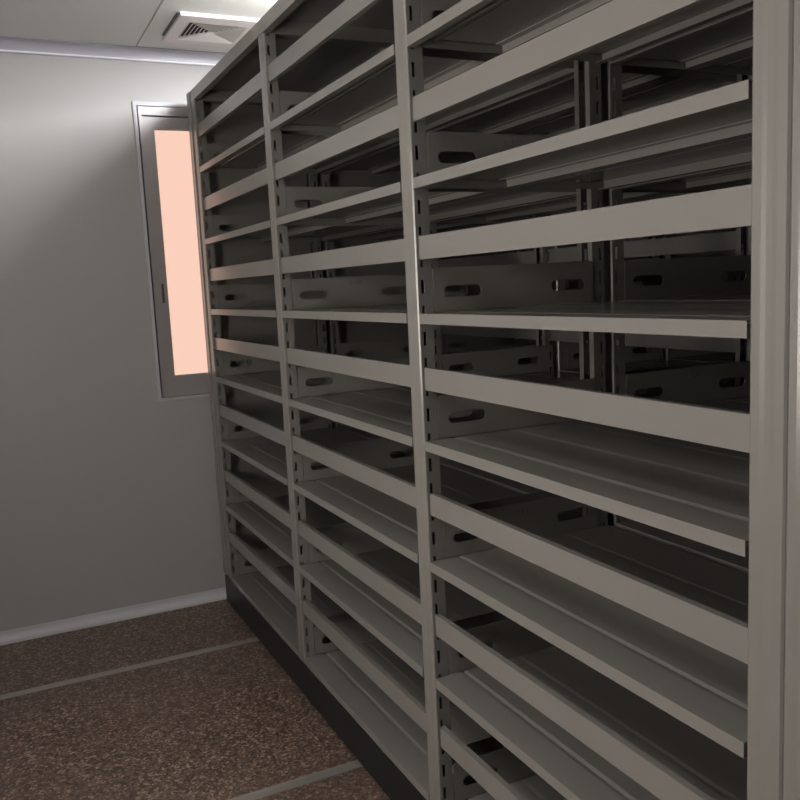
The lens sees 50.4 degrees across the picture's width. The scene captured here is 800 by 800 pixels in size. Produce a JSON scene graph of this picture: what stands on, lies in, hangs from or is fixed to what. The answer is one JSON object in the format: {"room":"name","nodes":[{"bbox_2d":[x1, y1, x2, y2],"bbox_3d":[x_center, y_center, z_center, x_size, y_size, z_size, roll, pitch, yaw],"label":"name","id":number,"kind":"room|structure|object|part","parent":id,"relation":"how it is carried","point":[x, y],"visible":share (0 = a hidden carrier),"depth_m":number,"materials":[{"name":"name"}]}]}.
{"room":"archive storage room","nodes":[
{"label":"archive storage room","id":0,"kind":"room"},
{"bbox_2d":[0,53,225,631],"bbox_3d":[-0.683,-0.293,3.713,3.910,2.445,0.120,-6,9,-25],"label":"wall","id":1,"kind":"structure","parent":0,"point":[109,495],"depth_m":3.37,"materials":[{"name":"white paint"}]},
{"bbox_2d":[0,36,226,66],"bbox_3d":[-0.700,-1.392,3.488,3.904,0.046,0.045,-6,9,-25],"label":"trim","id":2,"kind":"structure","parent":1,"relation":"attached to","point":[15,45],"depth_m":3.29,"materials":[{"name":"white"}]},
{"bbox_2d":[0,587,226,645],"bbox_3d":[-0.594,0.824,3.791,3.904,0.042,0.040,-6,9,-25],"label":"baseboard","id":3,"kind":"structure","parent":1,"relation":"attached to","point":[189,600],"depth_m":3.51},
{"bbox_2d":[132,101,209,401],"bbox_3d":[-0.632,-0.636,3.660,0.914,1.198,0.070,-6,9,-25],"label":"window","id":4,"kind":"structure","parent":1,"relation":"in","point":[162,138],"depth_m":3.49,"materials":[{"name":"metal"}]},
{"bbox_3d":[-0.812,-0.612,3.562,0.348,0.996,0.004,-6,9,-25],"label":"pane","id":5,"kind":"part","parent":4,"relation":"part of","materials":[{"name":"glass"}]},
{"bbox_2d":[0,0,277,52],"bbox_3d":[0.461,-1.188,1.102,3.910,0.080,5.366,-6,9,-25],"label":"ceiling","id":6,"kind":"structure","parent":0,"point":[114,22],"depth_m":2.96,"materials":[{"name":"white paint"}]},
{"bbox_2d":[136,0,163,45],"bbox_3d":[0.128,-1.109,0.948,0.004,0.002,5.266,-6,9,-25],"label":"joint","id":7,"kind":"object","parent":6,"relation":"attached to","point":[162,0],"visible":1,"depth_m":3.02,"materials":[{"name":"grey"}]},
{"bbox_2d":[162,11,259,46],"bbox_3d":[-0.693,-1.362,3.135,0.318,0.012,0.332,-6,9,-25],"label":"ceiling vent","id":8,"kind":"object","parent":6,"relation":"in","point":[185,27],"visible":0.98,"depth_m":3.11,"materials":[{"name":"plastic"}]},
{"bbox_2d":[0,599,390,799],"bbox_3d":[0.574,1.153,1.421,3.910,0.080,5.366,-6,9,-25],"label":"floor","id":9,"kind":"structure","parent":0,"point":[228,723],"depth_m":2.66,"materials":[{"name":"carpet"}]},
{"bbox_2d":[0,637,259,699],"bbox_3d":[-0.371,0.896,3.341,3.790,0.002,0.038,-6,9,-25],"label":"rail","id":10,"kind":"object","parent":9,"relation":"on","point":[211,649],"visible":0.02,"depth_m":3.05,"materials":[{"name":"metal"}]},
{"bbox_2d":[228,760,362,799],"bbox_3d":[0.061,0.995,2.458,3.790,0.002,0.038,-6,9,-25],"label":"rail","id":11,"kind":"object","parent":9,"relation":"on","point":[323,774],"visible":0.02,"depth_m":2.30,"materials":[{"name":"metal"}]},
{"bbox_2d":[186,0,799,799],"bbox_3d":[0.283,-0.070,2.417,0.998,2.096,2.864,-6,9,-25],"label":"shelving rack","id":12,"kind":"object","parent":11,"relation":"on","point":[432,546],"visible":1,"depth_m":1.84,"materials":[{"name":"metal"}]},
{"bbox_3d":[-0.738,-0.210,3.412,0.036,1.906,0.054,-6,9,-25],"label":"upright post","id":13,"kind":"part","parent":12,"relation":"part of","materials":[{"name":"grey metal"}]},
{"bbox_3d":[-0.344,-0.119,2.607,0.036,1.906,0.054,-6,9,-25],"label":"upright post","id":14,"kind":"part","parent":12,"relation":"part of","materials":[{"name":"grey metal"}]},
{"bbox_3d":[-0.294,0.757,3.234,0.484,0.021,0.840,-6,9,-25],"label":"shelf","id":15,"kind":"part","parent":12,"relation":"part of","materials":[{"name":"grey metal"}]},
{"bbox_3d":[-0.335,-0.284,3.663,0.998,1.948,0.052,-6,9,-25],"label":"panel","id":16,"kind":"part","parent":12,"relation":"part of","materials":[{"name":"grey metal"}]},
{"bbox_3d":[-0.372,-0.871,3.013,0.484,0.021,0.840,-6,9,-25],"label":"shelf","id":17,"kind":"part","parent":12,"relation":"part of","materials":[{"name":"grey metal"}]},
{"bbox_3d":[-0.359,-0.600,3.050,0.484,0.021,0.840,-6,9,-25],"label":"shelf","id":18,"kind":"part","parent":12,"relation":"part of","materials":[{"name":"grey metal"}]},
{"bbox_3d":[0.234,-1.087,2.278,0.992,0.041,2.754,-6,9,-25],"label":"panel","id":19,"kind":"part","parent":12,"relation":"part of","materials":[{"name":"grey metal"}]},
{"bbox_3d":[-0.346,-0.330,3.086,0.484,0.021,0.840,-6,9,-25],"label":"shelf","id":20,"kind":"part","parent":12,"relation":"part of","materials":[{"name":"grey metal"}]},
{"bbox_3d":[-0.309,0.455,3.193,0.484,0.021,0.840,-6,9,-25],"label":"shelf","id":21,"kind":"part","parent":12,"relation":"part of","materials":[{"name":"grey metal"}]},
{"bbox_3d":[-0.334,-0.067,3.122,0.484,0.021,0.840,-6,9,-25],"label":"shelf","id":22,"kind":"part","parent":12,"relation":"part of","materials":[{"name":"grey metal"}]},
{"bbox_3d":[-0.321,0.194,3.158,0.484,0.021,0.840,-6,9,-25],"label":"shelf","id":23,"kind":"part","parent":12,"relation":"part of","materials":[{"name":"grey metal"}]},
{"bbox_3d":[-0.335,-0.255,3.604,0.036,1.906,0.054,-6,9,-25],"label":"upright post","id":24,"kind":"part","parent":12,"relation":"part of","materials":[{"name":"grey metal"}]},
{"bbox_3d":[0.330,0.889,2.546,0.990,0.114,2.861,-6,9,-25],"label":"frame","id":25,"kind":"part","parent":12,"relation":"part of","materials":[{"name":"paint"}]},
{"bbox_3d":[-0.285,-0.261,3.628,0.036,1.906,0.054,-6,9,-25],"label":"upright post","id":26,"kind":"part","parent":12,"relation":"part of","materials":[{"name":"grey metal"}]},
{"bbox_3d":[0.081,-0.922,3.229,0.484,0.021,0.840,-6,9,-25],"label":"shelf","id":27,"kind":"part","parent":12,"relation":"part of","materials":[{"name":"grey metal"}]},
{"bbox_3d":[0.132,0.142,3.374,0.484,0.021,0.840,-6,9,-25],"label":"shelf","id":28,"kind":"part","parent":12,"relation":"part of","materials":[{"name":"grey metal"}]},
{"bbox_3d":[0.085,0.546,2.389,0.484,0.021,0.840,-6,9,-25],"label":"shelf","id":29,"kind":"part","parent":12,"relation":"part of","materials":[{"name":"grey metal"}]},
{"bbox_3d":[0.100,0.847,2.430,0.484,0.021,0.840,-6,9,-25],"label":"shelf","id":30,"kind":"part","parent":12,"relation":"part of","materials":[{"name":"grey metal"}]},
{"bbox_3d":[0.094,-0.651,3.266,0.484,0.021,0.840,-6,9,-25],"label":"shelf","id":31,"kind":"part","parent":12,"relation":"part of","materials":[{"name":"grey metal"}]},
{"bbox_3d":[0.049,-0.029,1.803,0.036,1.906,0.054,-6,9,-25],"label":"upright post","id":32,"kind":"part","parent":12,"relation":"part of","materials":[{"name":"grey metal"}]},
{"bbox_3d":[0.021,-0.780,2.208,0.484,0.021,0.840,-6,9,-25],"label":"shelf","id":33,"kind":"part","parent":12,"relation":"part of","materials":[{"name":"grey metal"}]},
{"bbox_3d":[0.034,-0.509,2.245,0.484,0.021,0.840,-6,9,-25],"label":"shelf","id":34,"kind":"part","parent":12,"relation":"part of","materials":[{"name":"grey metal"}]},
{"bbox_3d":[0.060,0.024,2.318,0.484,0.021,0.840,-6,9,-25],"label":"shelf","id":35,"kind":"part","parent":12,"relation":"part of","materials":[{"name":"grey metal"}]},
{"bbox_3d":[0.109,-0.170,2.824,0.036,1.906,0.054,-6,9,-25],"label":"upright post","id":36,"kind":"part","parent":12,"relation":"part of","materials":[{"name":"grey metal"}]},
{"bbox_3d":[0.047,-0.240,2.282,0.484,0.021,0.840,-6,9,-25],"label":"shelf","id":37,"kind":"part","parent":12,"relation":"part of","materials":[{"name":"grey metal"}]},
{"bbox_3d":[0.072,0.284,2.353,0.484,0.021,0.840,-6,9,-25],"label":"shelf","id":38,"kind":"part","parent":12,"relation":"part of","materials":[{"name":"grey metal"}]},
{"bbox_3d":[0.120,-0.118,3.338,0.484,0.021,0.840,-6,9,-25],"label":"shelf","id":39,"kind":"part","parent":12,"relation":"part of","materials":[{"name":"grey metal"}]},
{"bbox_3d":[0.493,0.938,1.626,0.484,0.021,0.840,-6,9,-25],"label":"shelf","id":40,"kind":"part","parent":12,"relation":"part of","materials":[{"name":"grey metal"}]},
{"bbox_3d":[0.539,0.495,2.605,0.484,0.021,0.840,-6,9,-25],"label":"shelf","id":41,"kind":"part","parent":12,"relation":"part of","materials":[{"name":"grey metal"}]},
{"bbox_3d":[0.526,0.233,2.570,0.484,0.021,0.840,-6,9,-25],"label":"shelf","id":42,"kind":"part","parent":12,"relation":"part of","materials":[{"name":"grey metal"}]},
{"bbox_3d":[0.553,0.796,2.646,0.484,0.021,0.840,-6,9,-25],"label":"shelf","id":43,"kind":"part","parent":12,"relation":"part of","materials":[{"name":"grey metal"}]},
{"bbox_3d":[0.512,-0.216,3.016,0.036,1.906,0.054,-6,9,-25],"label":"upright post","id":44,"kind":"part","parent":12,"relation":"part of","materials":[{"name":"grey metal"}]},
{"bbox_3d":[0.488,-0.561,2.462,0.484,0.021,0.840,-6,9,-25],"label":"shelf","id":45,"kind":"part","parent":12,"relation":"part of","materials":[{"name":"grey metal"}]},
{"bbox_3d":[0.415,-0.690,1.404,0.484,0.021,0.840,-6,9,-25],"label":"shelf","id":46,"kind":"part","parent":12,"relation":"part of","materials":[{"name":"grey metal"}]},
{"bbox_3d":[0.428,-0.419,1.441,0.484,0.021,0.840,-6,9,-25],"label":"shelf","id":47,"kind":"part","parent":12,"relation":"part of","materials":[{"name":"grey metal"}]},
{"bbox_3d":[0.475,-0.832,2.425,0.484,0.021,0.840,-6,9,-25],"label":"shelf","id":48,"kind":"part","parent":12,"relation":"part of","materials":[{"name":"grey metal"}]},
{"bbox_3d":[0.441,-0.149,1.478,0.484,0.021,0.840,-6,9,-25],"label":"shelf","id":49,"kind":"part","parent":12,"relation":"part of","materials":[{"name":"grey metal"}]},
{"bbox_3d":[0.454,0.114,1.514,0.484,0.021,0.840,-6,9,-25],"label":"shelf","id":50,"kind":"part","parent":12,"relation":"part of","materials":[{"name":"grey metal"}]},
{"bbox_3d":[0.466,0.374,1.549,0.484,0.021,0.840,-6,9,-25],"label":"shelf","id":51,"kind":"part","parent":12,"relation":"part of","materials":[{"name":"grey metal"}]},
{"bbox_3d":[0.453,-0.074,1.996,0.036,1.906,0.054,-6,9,-25],"label":"upright post","id":52,"kind":"part","parent":12,"relation":"part of","materials":[{"name":"grey metal"}]},
{"bbox_3d":[0.479,0.636,1.585,0.484,0.021,0.840,-6,9,-25],"label":"shelf","id":53,"kind":"part","parent":12,"relation":"part of","materials":[{"name":"grey metal"}]},
{"bbox_3d":[0.503,-0.080,2.019,0.036,1.906,0.054,-6,9,-25],"label":"upright post","id":54,"kind":"part","parent":12,"relation":"part of","materials":[{"name":"grey metal"}]},
{"bbox_3d":[0.513,-0.027,2.534,0.484,0.021,0.840,-6,9,-25],"label":"shelf","id":55,"kind":"part","parent":12,"relation":"part of","materials":[{"name":"grey metal"}]},
{"bbox_3d":[0.501,-0.291,2.498,0.484,0.021,0.840,-6,9,-25],"label":"shelf","id":56,"kind":"part","parent":12,"relation":"part of","materials":[{"name":"grey metal"}]},
{"bbox_3d":[0.868,-0.741,1.620,0.484,0.021,0.840,-6,9,-25],"label":"shelf","id":57,"kind":"part","parent":12,"relation":"part of","materials":[{"name":"grey metal"}]},
{"bbox_3d":[0.881,-0.470,1.657,0.484,0.021,0.840,-6,9,-25],"label":"shelf","id":58,"kind":"part","parent":12,"relation":"part of","materials":[{"name":"grey metal"}]},
{"bbox_3d":[0.920,0.323,1.765,0.484,0.021,0.840,-6,9,-25],"label":"shelf","id":59,"kind":"part","parent":12,"relation":"part of","materials":[{"name":"grey metal"}]},
{"bbox_3d":[0.894,-0.201,1.694,0.484,0.021,0.840,-6,9,-25],"label":"shelf","id":60,"kind":"part","parent":12,"relation":"part of","materials":[{"name":"grey metal"}]},
{"bbox_3d":[0.907,0.063,1.730,0.484,0.021,0.840,-6,9,-25],"label":"shelf","id":61,"kind":"part","parent":12,"relation":"part of","materials":[{"name":"grey metal"}]},
{"bbox_3d":[0.906,-0.126,2.212,0.036,1.906,0.054,-6,9,-25],"label":"upright post","id":62,"kind":"part","parent":12,"relation":"part of","materials":[{"name":"grey metal"}]},
{"bbox_3d":[0.443,0.062,0.999,0.036,1.906,0.054,-6,9,-25],"label":"upright post","id":63,"kind":"part","parent":12,"relation":"part of","materials":[{"name":"grey metal"}]},
{"bbox_3d":[0.895,-0.002,1.151,0.998,1.948,0.052,-6,9,-25],"label":"panel","id":64,"kind":"part","parent":12,"relation":"part of","materials":[{"name":"grey metal"}]},
{"bbox_2d":[435,66,743,522],"bbox_3d":[1.192,-0.172,2.850,0.998,2.096,2.864,-6,9,-25],"label":"shelving rack","id":65,"kind":"object","parent":11,"relation":"on","point":[565,354],"visible":0.02,"depth_m":3.24,"materials":[{"name":"metal"}]},
{"bbox_3d":[0.171,-0.312,3.845,0.036,1.906,0.054,-6,9,-25],"label":"upright post","id":66,"kind":"part","parent":65,"relation":"part of","materials":[{"name":"grey metal"}]},
{"bbox_3d":[0.574,-0.387,4.096,0.998,1.948,0.052,-6,9,-25],"label":"panel","id":67,"kind":"part","parent":65,"relation":"part of","materials":[{"name":"grey metal"}]},
{"bbox_3d":[0.574,-0.358,4.037,0.036,1.906,0.054,-6,9,-25],"label":"upright post","id":68,"kind":"part","parent":65,"relation":"part of","materials":[{"name":"grey metal"}]},
{"bbox_3d":[0.624,-0.364,4.061,0.036,1.906,0.054,-6,9,-25],"label":"upright post","id":69,"kind":"part","parent":65,"relation":"part of","materials":[{"name":"grey metal"}]},
{"bbox_3d":[0.564,-0.222,3.041,0.036,1.906,0.054,-6,9,-25],"label":"upright post","id":70,"kind":"part","parent":65,"relation":"part of","materials":[{"name":"grey metal"}]},
{"bbox_3d":[0.575,-0.169,3.555,0.484,0.021,0.840,-6,9,-25],"label":"shelf","id":71,"kind":"part","parent":65,"relation":"part of","materials":[{"name":"grey metal"}]},
{"bbox_3d":[0.969,-0.079,2.751,0.484,0.021,0.840,-6,9,-25],"label":"shelf","id":72,"kind":"part","parent":65,"relation":"part of","materials":[{"name":"grey metal"}]},
{"bbox_3d":[0.968,-0.267,3.233,0.036,1.906,0.054,-6,9,-25],"label":"upright post","id":73,"kind":"part","parent":65,"relation":"part of","materials":[{"name":"grey metal"}]},
{"bbox_3d":[1.018,-0.273,3.257,0.036,1.906,0.054,-6,9,-25],"label":"upright post","id":74,"kind":"part","parent":65,"relation":"part of","materials":[{"name":"grey metal"}]},
{"bbox_3d":[1.028,-0.221,3.772,0.484,0.021,0.840,-6,9,-25],"label":"shelf","id":75,"kind":"part","parent":65,"relation":"part of","materials":[{"name":"grey metal"}]},
{"bbox_3d":[1.422,-0.130,2.967,0.484,0.021,0.840,-6,9,-25],"label":"shelf","id":76,"kind":"part","parent":65,"relation":"part of","materials":[{"name":"grey metal"}]},
{"bbox_2d":[624,227,742,356],"bbox_3d":[2.313,-0.222,2.129,0.100,2.445,5.586,-6,9,-25],"label":"wall","id":77,"kind":"structure","parent":0,"point":[637,278],"depth_m":3.91,"materials":[{"name":"white paint"}]}
]}

